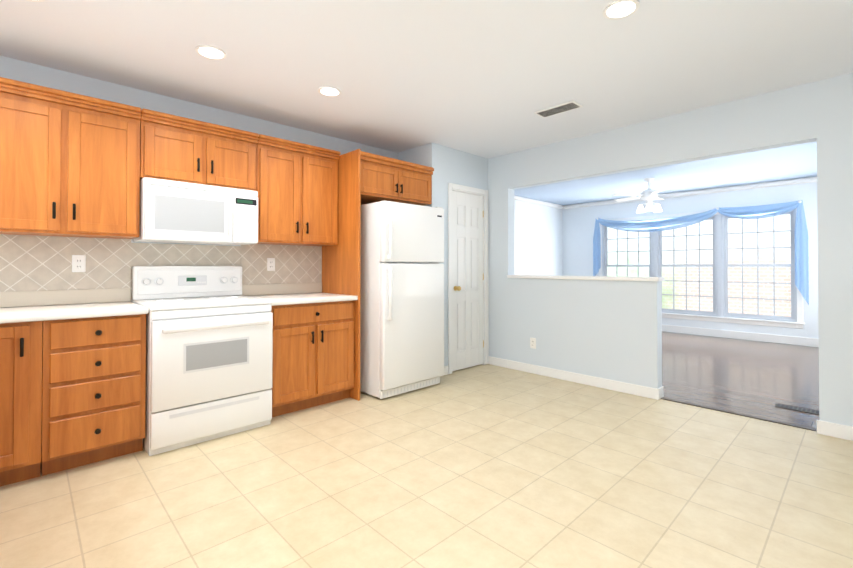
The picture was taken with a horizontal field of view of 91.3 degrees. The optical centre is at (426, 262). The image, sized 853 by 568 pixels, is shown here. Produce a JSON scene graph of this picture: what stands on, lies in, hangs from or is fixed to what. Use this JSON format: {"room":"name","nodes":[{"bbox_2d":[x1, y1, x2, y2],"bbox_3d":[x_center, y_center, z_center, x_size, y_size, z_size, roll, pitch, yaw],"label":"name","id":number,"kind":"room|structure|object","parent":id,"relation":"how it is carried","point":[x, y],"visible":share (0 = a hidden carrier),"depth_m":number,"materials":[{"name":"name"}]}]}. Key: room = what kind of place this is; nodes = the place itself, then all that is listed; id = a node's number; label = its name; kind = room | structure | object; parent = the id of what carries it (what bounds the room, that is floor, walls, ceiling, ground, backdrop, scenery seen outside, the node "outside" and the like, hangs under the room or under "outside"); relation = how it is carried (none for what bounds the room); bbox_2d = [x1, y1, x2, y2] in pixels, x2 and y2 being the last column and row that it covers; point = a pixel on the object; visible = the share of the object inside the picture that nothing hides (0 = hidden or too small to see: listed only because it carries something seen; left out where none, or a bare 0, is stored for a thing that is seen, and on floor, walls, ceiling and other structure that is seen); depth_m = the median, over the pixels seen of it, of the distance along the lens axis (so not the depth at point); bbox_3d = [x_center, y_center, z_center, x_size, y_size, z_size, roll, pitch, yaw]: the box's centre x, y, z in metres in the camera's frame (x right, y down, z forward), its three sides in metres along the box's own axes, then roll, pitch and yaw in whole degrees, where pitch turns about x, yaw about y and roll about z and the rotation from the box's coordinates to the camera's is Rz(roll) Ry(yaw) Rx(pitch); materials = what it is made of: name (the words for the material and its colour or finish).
{"room":"kitchen","nodes":[
{"label":"kitchen","id":0,"kind":"room"},
{"bbox_2d":[0,56,397,307],"bbox_3d":[-2.143,-0.040,3.141,6.800,2.480,0.120,1,-1,-44],"label":"wall","id":1,"kind":"structure","parent":0,"point":[24,71],"depth_m":3.19,"materials":[{"name":"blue paint"}]},
{"bbox_2d":[0,77,140,238],"bbox_3d":[-2.310,-0.608,2.651,0.774,0.865,0.359,1,-1,-44],"label":"upper cabinet","id":2,"kind":"object","parent":1,"relation":"attached to","point":[69,164],"visible":0.98,"depth_m":2.56,"materials":[{"name":"brown wood"}]},
{"bbox_2d":[0,235,321,307],"bbox_3d":[-2.103,0.057,3.078,2.968,0.451,0.019,1,-1,-44],"label":"tile backsplash","id":3,"kind":"structure","parent":1,"relation":"attached to","point":[35,270],"depth_m":2.96,"materials":[{"name":"beige tile"}]},
{"bbox_2d":[72,255,85,271],"bbox_3d":[-2.357,0.007,2.829,0.072,0.116,0.008,1,-1,-44],"label":"outlet","id":4,"kind":"object","parent":3,"relation":"attached to","point":[78,263],"visible":1,"depth_m":2.83,"materials":[{"name":"white plastic"}]},
{"bbox_2d":[267,258,274,270],"bbox_3d":[-1.395,0.016,3.747,0.072,0.116,0.008,1,-1,-44],"label":"outlet","id":5,"kind":"object","parent":3,"relation":"attached to","point":[270,264],"visible":1,"depth_m":3.74,"materials":[{"name":"white plastic"}]},
{"bbox_2d":[140,109,258,190],"bbox_3d":[-1.744,-0.805,3.194,0.784,0.460,0.359,1,-1,-44],"label":"upper cabinet","id":6,"kind":"object","parent":1,"relation":"attached to","point":[178,148],"visible":0.9,"depth_m":3.04,"materials":[{"name":"brown wood"}]},
{"bbox_2d":[133,177,257,244],"bbox_3d":[-1.725,-0.360,3.161,0.760,0.416,0.427,1,-1,-44],"label":"microwave","id":7,"kind":"object","parent":6,"relation":"attached to","point":[171,211],"visible":0.98,"depth_m":2.99,"materials":[{"name":"white"}]},
{"bbox_2d":[257,134,340,245],"bbox_3d":[-1.186,-0.597,3.725,0.752,0.865,0.359,1,-1,-44],"label":"upper cabinet","id":8,"kind":"object","parent":1,"relation":"attached to","point":[297,187],"visible":0.98,"depth_m":3.59,"materials":[{"name":"brown wood"}]},
{"bbox_2d":[361,151,433,205],"bbox_3d":[-0.464,-0.804,4.244,0.950,0.380,0.608,1,-1,-44],"label":"upper cabinet","id":9,"kind":"object","parent":1,"relation":"attached to","point":[383,178],"visible":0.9,"depth_m":4.03,"materials":[{"name":"brown wood"}]},
{"bbox_2d":[398,145,424,205],"bbox_3d":[-0.134,-0.025,4.657,0.100,2.480,0.460,1,-1,-44],"label":"wall","id":10,"kind":"structure","parent":0,"point":[415,155],"depth_m":4.59,"materials":[{"name":"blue paint"}]},
{"bbox_2d":[0,331,852,567],"bbox_3d":[1.014,1.248,2.935,11.340,0.100,6.320,1,-1,-44],"label":"floor","id":11,"kind":"structure","parent":0,"point":[485,466],"depth_m":2.23,"materials":[{"name":"beige tile"}]},
{"bbox_2d":[0,321,41,486],"bbox_3d":[-2.390,0.755,2.372,0.288,0.875,0.633,1,-1,-44],"label":"base cabinet","id":12,"kind":"object","parent":11,"relation":"on","point":[20,395],"visible":0.92,"depth_m":2.21,"materials":[{"name":"brown wood"}]},
{"bbox_2d":[41,314,145,475],"bbox_3d":[-2.113,0.757,2.639,0.476,0.875,0.630,1,-1,-44],"label":"base cabinet","id":13,"kind":"object","parent":11,"relation":"on","point":[93,389],"visible":0.92,"depth_m":2.42,"materials":[{"name":"brown wood"}]},
{"bbox_2d":[0,302,147,323],"bbox_3d":[-2.211,0.298,2.548,0.757,0.038,0.632,1,-1,-44],"label":"countertop","id":14,"kind":"structure","parent":13,"relation":"on","point":[36,313],"depth_m":2.42,"materials":[{"name":"white"}]},
{"bbox_2d":[132,266,272,455],"bbox_3d":[-1.617,0.611,3.032,0.768,1.175,0.731,1,-1,-44],"label":"range","id":15,"kind":"object","parent":11,"relation":"on","point":[209,343],"visible":0.98,"depth_m":2.82,"materials":[{"name":"white metal"}]},
{"bbox_2d":[271,300,354,416],"bbox_3d":[-1.095,0.767,3.608,0.768,0.875,0.633,1,-1,-44],"label":"base cabinet","id":16,"kind":"object","parent":11,"relation":"on","point":[313,362],"visible":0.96,"depth_m":3.38,"materials":[{"name":"brown wood"}]},
{"bbox_2d":[251,293,357,305],"bbox_3d":[-1.097,0.308,3.612,0.772,0.038,0.632,1,-1,-44],"label":"countertop","id":17,"kind":"structure","parent":16,"relation":"on","point":[290,299],"depth_m":3.45,"materials":[{"name":"white"}]},
{"bbox_2d":[322,149,360,400],"bbox_3d":[-0.807,0.105,3.888,0.022,2.205,0.637,1,-1,-44],"label":"end panel","id":18,"kind":"object","parent":11,"relation":"on","point":[341,267],"visible":0.54,"depth_m":3.77,"materials":[{"name":"brown wood"}]},
{"bbox_2d":[360,200,443,398],"bbox_3d":[-0.354,0.331,4.128,0.755,1.757,0.848,1,-1,-44],"label":"refrigerator","id":19,"kind":"object","parent":11,"relation":"on","point":[402,305],"visible":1,"depth_m":3.78,"materials":[{"name":"white metal"}]},
{"bbox_2d":[661,397,816,431],"bbox_3d":[2.435,1.199,3.338,0.040,0.006,1.034,1,-1,-44],"label":"threshold","id":20,"kind":"object","parent":11,"relation":"on","point":[769,420],"depth_m":3.27,"materials":[{"name":"brown wood"}]},
{"bbox_2d":[775,403,818,414],"bbox_3d":[3.045,1.199,3.422,0.110,0.006,0.280,1,-1,-44],"label":"floor vent","id":21,"kind":"object","parent":11,"relation":"in","point":[797,408],"visible":0.88,"depth_m":3.42,"materials":[{"name":"grey metal"}]},
{"bbox_2d":[0,0,852,204],"bbox_3d":[1.014,-1.332,2.960,11.340,0.100,6.320,1,-1,-44],"label":"ceiling","id":22,"kind":"structure","parent":0,"point":[485,78],"depth_m":2.66,"materials":[{"name":"white paint"}]},
{"bbox_2d":[26,0,44,1],"bbox_3d":[-1.915,-1.288,1.974,0.170,0.007,0.170,1,-1,-44],"label":"recessed light","id":23,"kind":"object","parent":22,"relation":"in","point":[36,0],"visible":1,"depth_m":2.04,"materials":[{"name":"white"}]},
{"bbox_2d":[195,45,225,59],"bbox_3d":[-1.315,-1.282,2.547,0.170,0.007,0.170,1,-1,-44],"label":"recessed light","id":24,"kind":"object","parent":22,"relation":"in","point":[211,52],"visible":1,"depth_m":2.54,"materials":[{"name":"white"}]},
{"bbox_2d":[318,86,340,96],"bbox_3d":[-0.722,-1.277,3.113,0.170,0.007,0.170,1,-1,-44],"label":"recessed light","id":25,"kind":"object","parent":22,"relation":"in","point":[328,91],"visible":1,"depth_m":3.10,"materials":[{"name":"white"}]},
{"bbox_2d":[534,100,582,117],"bbox_3d":[1.090,-1.270,3.460,0.160,0.013,0.360,1,-1,-44],"label":"ceiling vent","id":26,"kind":"object","parent":22,"relation":"in","point":[559,108],"visible":1,"depth_m":3.44,"materials":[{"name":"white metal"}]},
{"bbox_2d":[603,0,639,19],"bbox_3d":[0.988,-1.286,2.119,0.170,0.007,0.170,1,-1,-44],"label":"recessed light","id":27,"kind":"object","parent":22,"relation":"in","point":[617,9],"visible":1,"depth_m":2.11,"materials":[{"name":"white"}]},
{"bbox_2d":[612,178,694,212],"bbox_3d":[3.331,-1.004,6.226,1.077,0.490,1.120,1,-1,-44],"label":"ceiling fan","id":28,"kind":"object","parent":22,"relation":"hanging from","point":[649,196],"visible":1,"depth_m":6.16,"materials":[{"name":"white"}]},
{"bbox_2d":[425,143,483,365],"bbox_3d":[0.341,-0.025,4.724,0.880,2.480,0.100,1,-1,-44],"label":"wall","id":29,"kind":"structure","parent":0,"point":[438,158],"depth_m":4.54,"materials":[{"name":"paint"}]},
{"bbox_2d":[440,366,447,376],"bbox_3d":[0.149,1.165,4.450,0.240,0.095,0.014,1,-1,-44],"label":"baseboard","id":30,"kind":"structure","parent":29,"relation":"attached to","point":[445,370],"depth_m":4.49,"materials":[{"name":"white wood"}]},
{"bbox_2d":[452,191,483,370],"bbox_3d":[0.494,0.203,4.787,0.560,2.003,0.112,1,-1,-44],"label":"pantry door","id":31,"kind":"structure","parent":29,"relation":"in","point":[467,280],"depth_m":4.79,"materials":[{"name":"white wood"}]},
{"bbox_2d":[448,183,488,373],"bbox_3d":[0.456,0.172,4.819,0.696,2.088,0.118,1,-1,-44],"label":"door frame","id":32,"kind":"structure","parent":29,"relation":"attached to","point":[464,189],"depth_m":4.84,"materials":[{"name":"white wood"}]},
{"bbox_2d":[484,158,487,277],"bbox_3d":[0.685,-0.021,5.052,0.070,2.480,0.100,1,-1,-44],"label":"wall","id":33,"kind":"structure","parent":0,"point":[485,173],"depth_m":5.00,"materials":[{"name":"paint"}]},
{"bbox_2d":[514,200,562,275],"bbox_3d":[1.419,0.004,7.620,4.300,2.480,0.120,1,-1,-44],"label":"wall","id":34,"kind":"structure","parent":0,"point":[538,240],"depth_m":8.30,"materials":[{"name":"white paint"}]},
{"bbox_2d":[514,195,562,208],"bbox_3d":[1.420,-1.200,7.498,4.095,0.075,0.075,1,-1,-44],"label":"crown molding","id":35,"kind":"structure","parent":34,"relation":"attached to","point":[529,200],"depth_m":8.18,"materials":[{"name":"white wood"}]},
{"bbox_2d":[488,73,852,425],"bbox_3d":[1.962,-0.033,3.852,0.120,2.480,6.320,1,-1,-44],"label":"wall","id":36,"kind":"structure","parent":0,"point":[779,118],"depth_m":3.76,"materials":[{"name":"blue paint"}]},
{"bbox_2d":[530,338,535,348],"bbox_3d":[1.169,0.884,4.579,0.008,0.116,0.072,1,-1,-44],"label":"outlet","id":37,"kind":"object","parent":36,"relation":"attached to","point":[533,343],"visible":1,"depth_m":4.57,"materials":[{"name":"white plastic"}]},
{"bbox_2d":[489,356,658,399],"bbox_3d":[1.390,1.164,4.342,0.014,0.095,1.884,1,-1,-44],"label":"baseboard","id":38,"kind":"structure","parent":36,"relation":"attached to","point":[633,389],"depth_m":4.17,"materials":[{"name":"white wood"}]},
{"bbox_2d":[507,275,664,280],"bbox_3d":[1.540,0.154,4.292,0.170,0.035,1.600,1,-1,-44],"label":"ledge","id":39,"kind":"object","parent":36,"relation":"on","point":[619,278],"depth_m":4.09,"materials":[{"name":"white"}]},
{"bbox_2d":[658,386,663,398],"bbox_3d":[2.084,1.158,3.712,0.120,0.095,0.014,1,-1,-44],"label":"baseboard","id":40,"kind":"structure","parent":36,"relation":"attached to","point":[661,392],"depth_m":3.71,"materials":[{"name":"white wood"}]},
{"bbox_2d":[817,420,852,440],"bbox_3d":[3.376,1.144,2.263,0.014,0.095,1.844,1,-1,-44],"label":"baseboard","id":41,"kind":"structure","parent":36,"relation":"attached to","point":[836,430],"depth_m":2.86,"materials":[{"name":"white wood"}]},
{"bbox_2d":[562,182,818,338],"bbox_3d":[4.519,0.002,7.400,0.120,2.480,4.480,1,-1,-44],"label":"wall","id":42,"kind":"structure","parent":0,"point":[737,198],"depth_m":7.04,"materials":[{"name":"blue paint"}]},
{"bbox_2d":[563,176,816,208],"bbox_3d":[4.449,-1.201,7.345,0.075,0.075,4.480,1,-1,-44],"label":"crown molding","id":43,"kind":"structure","parent":42,"relation":"attached to","point":[760,185],"depth_m":6.90,"materials":[{"name":"white wood"}]},
{"bbox_2d":[599,208,804,328],"bbox_3d":[4.556,0.061,7.325,0.170,1.860,3.100,1,-1,-44],"label":"sunroom window","id":44,"kind":"structure","parent":42,"relation":"in","point":[720,265],"depth_m":6.93,"materials":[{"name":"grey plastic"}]},
{"bbox_2d":[593,200,808,304],"bbox_3d":[4.478,-0.136,7.252,0.107,1.552,3.200,1,-1,-44],"label":"curtain","id":45,"kind":"object","parent":44,"relation":"hanging from","point":[801,250],"visible":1,"depth_m":6.63,"materials":[{"name":"blue fabric"}]},
{"bbox_2d":[662,324,818,346],"bbox_3d":[4.471,1.179,7.342,0.014,0.125,4.480,1,-1,-44],"label":"baseboard","id":46,"kind":"structure","parent":42,"relation":"attached to","point":[794,340],"depth_m":6.68,"materials":[{"name":"white wood"}]},
{"label":"outside","id":47,"kind":"structure","parent":0,"visible":0},
{"bbox_2d":[607,214,790,316],"bbox_3d":[7.850,-1.734,9.851,0.100,8.000,22.000,1,-1,-44],"label":"window panes","id":48,"kind":"structure","parent":47,"point":[736,257],"depth_m":10.47,"materials":[{"name":"clear glass"}]}
]}

